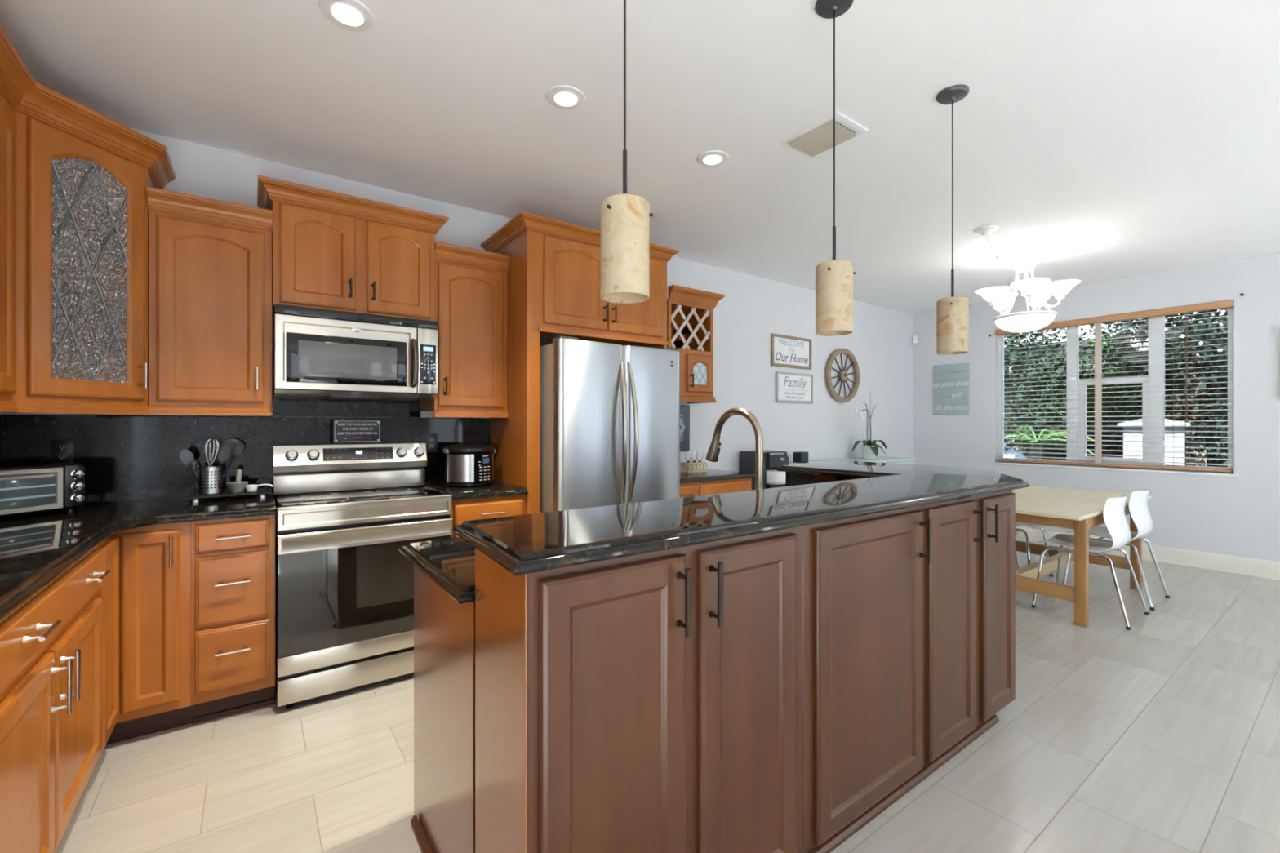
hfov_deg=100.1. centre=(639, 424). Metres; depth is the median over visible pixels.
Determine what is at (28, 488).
toaster oven
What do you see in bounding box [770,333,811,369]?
wall sign
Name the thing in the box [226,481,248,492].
mortar
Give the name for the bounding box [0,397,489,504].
backsplash
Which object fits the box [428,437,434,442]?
receptacle
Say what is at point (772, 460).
dispenser
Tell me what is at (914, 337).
sensor
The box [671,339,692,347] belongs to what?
wine bottle
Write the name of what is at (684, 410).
wall plaque
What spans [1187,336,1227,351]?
string lights
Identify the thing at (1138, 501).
dining chair
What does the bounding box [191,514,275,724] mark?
base cabinet
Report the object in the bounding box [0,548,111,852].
base cabinet
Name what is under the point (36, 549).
countertop
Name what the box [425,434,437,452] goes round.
wall outlet
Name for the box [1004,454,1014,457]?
fence
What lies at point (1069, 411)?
window
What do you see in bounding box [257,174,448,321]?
upper cabinet
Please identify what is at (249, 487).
bowl
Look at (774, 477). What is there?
cup
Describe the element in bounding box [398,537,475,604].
countertop
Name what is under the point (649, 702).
base cabinet
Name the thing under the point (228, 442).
ladle
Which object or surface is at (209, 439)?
whisk
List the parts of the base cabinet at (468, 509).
drawer, handle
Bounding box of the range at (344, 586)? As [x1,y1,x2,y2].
[272,442,452,708]
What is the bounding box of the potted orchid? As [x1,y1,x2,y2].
[852,402,887,458]
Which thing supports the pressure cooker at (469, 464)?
on the countertop at (496, 488)
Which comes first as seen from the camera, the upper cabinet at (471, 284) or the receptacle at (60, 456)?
the receptacle at (60, 456)
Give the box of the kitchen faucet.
[705,407,763,489]
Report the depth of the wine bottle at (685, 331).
4.45 m
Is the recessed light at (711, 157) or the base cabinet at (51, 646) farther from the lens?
the recessed light at (711, 157)
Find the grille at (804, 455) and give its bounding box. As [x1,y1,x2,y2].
[801,453,808,462]
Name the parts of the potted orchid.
pot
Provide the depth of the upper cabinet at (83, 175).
2.13 m
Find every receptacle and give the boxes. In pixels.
[57,444,66,450]
[57,453,66,460]
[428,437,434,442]
[428,444,434,448]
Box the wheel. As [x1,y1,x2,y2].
[825,348,859,402]
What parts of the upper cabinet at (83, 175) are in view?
light rail, panel, door, glass pane, crown molding, handle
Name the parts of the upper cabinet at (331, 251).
door, handle, crown molding, handle, door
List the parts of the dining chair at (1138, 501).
leg, seat frame, leg, leg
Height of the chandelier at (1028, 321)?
0.675 m
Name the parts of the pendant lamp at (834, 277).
lamp shade, rod, cord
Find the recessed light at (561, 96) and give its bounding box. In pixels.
[546,84,585,109]
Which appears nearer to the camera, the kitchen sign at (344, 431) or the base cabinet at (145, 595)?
the base cabinet at (145, 595)
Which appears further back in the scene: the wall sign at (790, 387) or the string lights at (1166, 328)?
the string lights at (1166, 328)
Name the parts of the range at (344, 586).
knob, knob, storage drawer, panel, panel, oven door, handle, glass, knob, knob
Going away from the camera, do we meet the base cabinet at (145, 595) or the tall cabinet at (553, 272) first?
the base cabinet at (145, 595)
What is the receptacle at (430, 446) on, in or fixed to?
attached to the wall outlet at (431, 440)
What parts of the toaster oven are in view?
glass, handle, door, control panel, knob, knob, knob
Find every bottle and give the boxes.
[671,337,681,341]
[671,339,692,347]
[674,325,696,336]
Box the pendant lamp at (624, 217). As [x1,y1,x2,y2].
[600,0,653,303]
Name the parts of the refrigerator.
door, handle, handle, door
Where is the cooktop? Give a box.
[273,484,452,511]
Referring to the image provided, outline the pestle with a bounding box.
[235,469,242,483]
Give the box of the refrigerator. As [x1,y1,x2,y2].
[539,336,679,512]
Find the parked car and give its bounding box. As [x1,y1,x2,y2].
[1004,443,1029,458]
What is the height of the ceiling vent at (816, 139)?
0.020 m
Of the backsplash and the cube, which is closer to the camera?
the backsplash
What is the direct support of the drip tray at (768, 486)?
on the dispenser
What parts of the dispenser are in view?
panel, chrome trim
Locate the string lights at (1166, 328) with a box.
[1164,326,1185,337]
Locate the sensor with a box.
[912,335,917,343]
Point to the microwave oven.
(318, 353)
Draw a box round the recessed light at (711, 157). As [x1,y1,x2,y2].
[696,150,728,166]
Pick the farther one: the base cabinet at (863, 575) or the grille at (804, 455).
the grille at (804, 455)
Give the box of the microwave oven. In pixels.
[272,303,437,401]
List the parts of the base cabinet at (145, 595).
door, door, handle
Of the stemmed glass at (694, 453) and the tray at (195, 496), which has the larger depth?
the stemmed glass at (694, 453)
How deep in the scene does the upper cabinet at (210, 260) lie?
2.51 m
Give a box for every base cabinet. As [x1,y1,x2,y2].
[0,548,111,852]
[95,521,192,764]
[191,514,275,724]
[410,526,802,852]
[413,564,475,852]
[449,494,525,537]
[680,477,751,497]
[797,505,932,852]
[918,489,1015,780]
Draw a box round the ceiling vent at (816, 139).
[778,111,868,158]
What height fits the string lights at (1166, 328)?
0.166 m
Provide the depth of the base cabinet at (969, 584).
2.12 m
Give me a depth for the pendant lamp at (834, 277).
1.78 m
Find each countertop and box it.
[0,493,275,622]
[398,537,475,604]
[425,480,528,500]
[452,460,1029,575]
[680,468,755,483]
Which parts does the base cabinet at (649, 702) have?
shoe molding, panel, door, handle, handle, door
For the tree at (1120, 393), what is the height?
4.658 m
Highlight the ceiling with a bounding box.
[0,0,1279,313]
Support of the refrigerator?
on the floor
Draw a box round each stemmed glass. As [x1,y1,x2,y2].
[684,450,691,462]
[691,450,697,462]
[697,450,702,462]
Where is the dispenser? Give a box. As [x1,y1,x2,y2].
[739,449,789,490]
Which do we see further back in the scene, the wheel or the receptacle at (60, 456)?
the wheel
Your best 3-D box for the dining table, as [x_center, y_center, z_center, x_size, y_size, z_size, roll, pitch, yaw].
[3.143,0.928,4.196,1.750,0.724,0.950,0,0,-36]
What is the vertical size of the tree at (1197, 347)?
4.764 m
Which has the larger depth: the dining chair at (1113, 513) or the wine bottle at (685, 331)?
the wine bottle at (685, 331)
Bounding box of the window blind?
[995,299,1234,472]
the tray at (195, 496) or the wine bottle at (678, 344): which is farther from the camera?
the wine bottle at (678, 344)
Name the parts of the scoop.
handle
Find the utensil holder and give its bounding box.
[198,466,223,494]
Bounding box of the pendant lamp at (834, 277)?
[814,0,855,336]
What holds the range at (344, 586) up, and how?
on the floor
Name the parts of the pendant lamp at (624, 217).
lamp shade, rod, cord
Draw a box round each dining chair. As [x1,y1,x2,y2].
[1015,521,1053,577]
[1015,529,1020,591]
[1031,494,1149,630]
[1062,488,1169,610]
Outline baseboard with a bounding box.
[1015,526,1279,580]
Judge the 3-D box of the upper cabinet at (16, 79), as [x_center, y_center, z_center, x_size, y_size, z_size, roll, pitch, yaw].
[-2.105,-0.648,1.466,0.416,1.206,0.942,0,0,-36]
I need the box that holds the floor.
[55,542,1279,852]
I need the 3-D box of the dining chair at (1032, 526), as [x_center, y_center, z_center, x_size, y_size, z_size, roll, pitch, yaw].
[3.168,0.884,4.631,0.482,0.813,0.532,0,0,-36]
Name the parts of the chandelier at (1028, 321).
chain, arm, arm, lamp shade, arm, arm, arm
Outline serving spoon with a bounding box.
[178,448,198,483]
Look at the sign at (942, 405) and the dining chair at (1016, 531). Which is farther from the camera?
the sign at (942, 405)
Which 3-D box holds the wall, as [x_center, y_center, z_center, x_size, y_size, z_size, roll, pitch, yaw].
[0.255,-0.075,4.657,8.290,2.730,0.150,0,0,-36]
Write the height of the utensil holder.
0.130 m
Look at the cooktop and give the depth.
2.75 m
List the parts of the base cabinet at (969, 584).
door, shoe molding, handle, handle, door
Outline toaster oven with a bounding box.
[0,462,84,517]
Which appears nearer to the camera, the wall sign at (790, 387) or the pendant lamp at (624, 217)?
the pendant lamp at (624, 217)
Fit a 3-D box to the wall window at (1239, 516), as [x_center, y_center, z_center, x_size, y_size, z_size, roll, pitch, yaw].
[5.575,-0.075,4.245,0.150,2.730,6.750,0,0,-36]
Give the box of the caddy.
[680,461,706,472]
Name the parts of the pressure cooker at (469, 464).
lid, handle, control panel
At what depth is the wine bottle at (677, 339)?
4.25 m
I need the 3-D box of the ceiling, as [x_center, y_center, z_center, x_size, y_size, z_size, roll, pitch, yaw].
[2.276,-1.540,1.861,8.290,0.200,7.050,0,0,-36]
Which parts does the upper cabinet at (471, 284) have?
handle, door, light rail, crown molding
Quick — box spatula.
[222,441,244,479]
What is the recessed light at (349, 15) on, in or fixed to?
in the ceiling
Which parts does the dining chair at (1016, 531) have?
leg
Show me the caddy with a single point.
(691, 467)
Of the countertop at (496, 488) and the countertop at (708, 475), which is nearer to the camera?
the countertop at (496, 488)
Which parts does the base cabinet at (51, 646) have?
door, handle, drawer, handle, handle, door, handle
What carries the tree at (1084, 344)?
on the ground
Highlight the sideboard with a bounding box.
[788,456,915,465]
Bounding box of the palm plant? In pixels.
[1004,426,1094,459]
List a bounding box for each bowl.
[245,484,257,491]
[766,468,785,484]
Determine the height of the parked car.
1.320 m
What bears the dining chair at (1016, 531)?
on the floor
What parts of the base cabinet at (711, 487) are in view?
door, drawer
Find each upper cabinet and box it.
[0,24,36,412]
[12,81,175,414]
[146,186,272,415]
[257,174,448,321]
[420,241,510,417]
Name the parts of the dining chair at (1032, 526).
leg, leg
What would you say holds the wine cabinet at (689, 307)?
attached to the wall
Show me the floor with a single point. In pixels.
(1161, 735)
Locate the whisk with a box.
[204,439,218,466]
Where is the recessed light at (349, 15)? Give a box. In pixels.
[319,0,374,31]
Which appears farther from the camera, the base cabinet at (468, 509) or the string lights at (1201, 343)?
the string lights at (1201, 343)
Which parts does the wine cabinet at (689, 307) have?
handle, crown molding, light rail, door, glass pane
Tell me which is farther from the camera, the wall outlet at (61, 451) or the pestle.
the pestle
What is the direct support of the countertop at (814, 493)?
on the base cabinet at (649, 702)
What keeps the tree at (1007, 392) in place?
on the ground
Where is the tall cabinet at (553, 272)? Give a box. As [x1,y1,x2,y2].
[480,211,679,514]
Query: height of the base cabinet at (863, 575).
1.010 m
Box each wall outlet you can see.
[50,439,73,463]
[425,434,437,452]
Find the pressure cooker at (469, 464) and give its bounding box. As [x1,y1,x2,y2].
[442,443,496,487]
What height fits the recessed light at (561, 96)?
0.009 m
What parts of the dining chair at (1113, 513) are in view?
leg, leg, seat frame, leg, leg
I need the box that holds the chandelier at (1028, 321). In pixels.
[973,225,1080,332]
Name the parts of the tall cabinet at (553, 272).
panel, door, crown molding, light rail, handle, handle, door, panel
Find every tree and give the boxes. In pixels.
[1004,320,1227,466]
[1004,328,1090,453]
[1079,315,1195,435]
[1102,308,1227,466]
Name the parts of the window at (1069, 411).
sash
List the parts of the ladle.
handle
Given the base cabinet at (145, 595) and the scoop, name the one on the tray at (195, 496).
the scoop
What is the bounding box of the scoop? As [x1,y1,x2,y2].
[245,484,272,491]
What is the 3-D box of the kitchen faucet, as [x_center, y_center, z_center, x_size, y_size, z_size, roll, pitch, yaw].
[0.438,0.161,2.342,0.131,0.471,0.339,0,0,-36]
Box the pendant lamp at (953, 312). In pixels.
[936,84,969,355]
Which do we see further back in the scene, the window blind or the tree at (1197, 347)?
the tree at (1197, 347)
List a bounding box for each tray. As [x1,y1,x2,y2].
[185,488,271,502]
[766,484,785,488]
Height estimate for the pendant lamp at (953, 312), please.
1.127 m
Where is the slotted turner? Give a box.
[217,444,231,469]
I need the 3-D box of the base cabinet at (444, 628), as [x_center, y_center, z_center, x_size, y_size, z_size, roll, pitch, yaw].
[0.281,0.862,2.201,2.166,0.857,0.648,0,0,-36]
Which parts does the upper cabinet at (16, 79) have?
door, light rail, crown molding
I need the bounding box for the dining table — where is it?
[1012,485,1151,627]
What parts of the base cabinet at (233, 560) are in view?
drawer, drawer, drawer, handle, handle, handle, shoe molding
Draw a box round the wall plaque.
[680,404,689,451]
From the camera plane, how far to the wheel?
5.95 m
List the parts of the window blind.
lift cord, rail, lift cord, lift cord, tilt cord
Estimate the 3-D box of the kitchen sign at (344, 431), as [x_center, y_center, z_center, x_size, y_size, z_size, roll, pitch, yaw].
[-1.630,0.037,3.091,0.250,0.138,0.014,0,0,-36]
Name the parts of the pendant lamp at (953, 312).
lamp shade, rod, cord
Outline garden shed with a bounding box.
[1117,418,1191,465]
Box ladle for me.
[216,438,239,466]
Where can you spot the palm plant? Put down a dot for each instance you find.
(1046, 437)
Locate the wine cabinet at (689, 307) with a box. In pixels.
[666,284,724,404]
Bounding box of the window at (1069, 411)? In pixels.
[991,307,1239,476]
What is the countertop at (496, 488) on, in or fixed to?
on the base cabinet at (468, 509)
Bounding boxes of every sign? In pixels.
[333,419,381,444]
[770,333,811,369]
[775,371,813,403]
[933,362,969,414]
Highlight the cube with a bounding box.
[792,451,808,462]
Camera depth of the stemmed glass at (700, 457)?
4.41 m
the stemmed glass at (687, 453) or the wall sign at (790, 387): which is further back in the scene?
the wall sign at (790, 387)

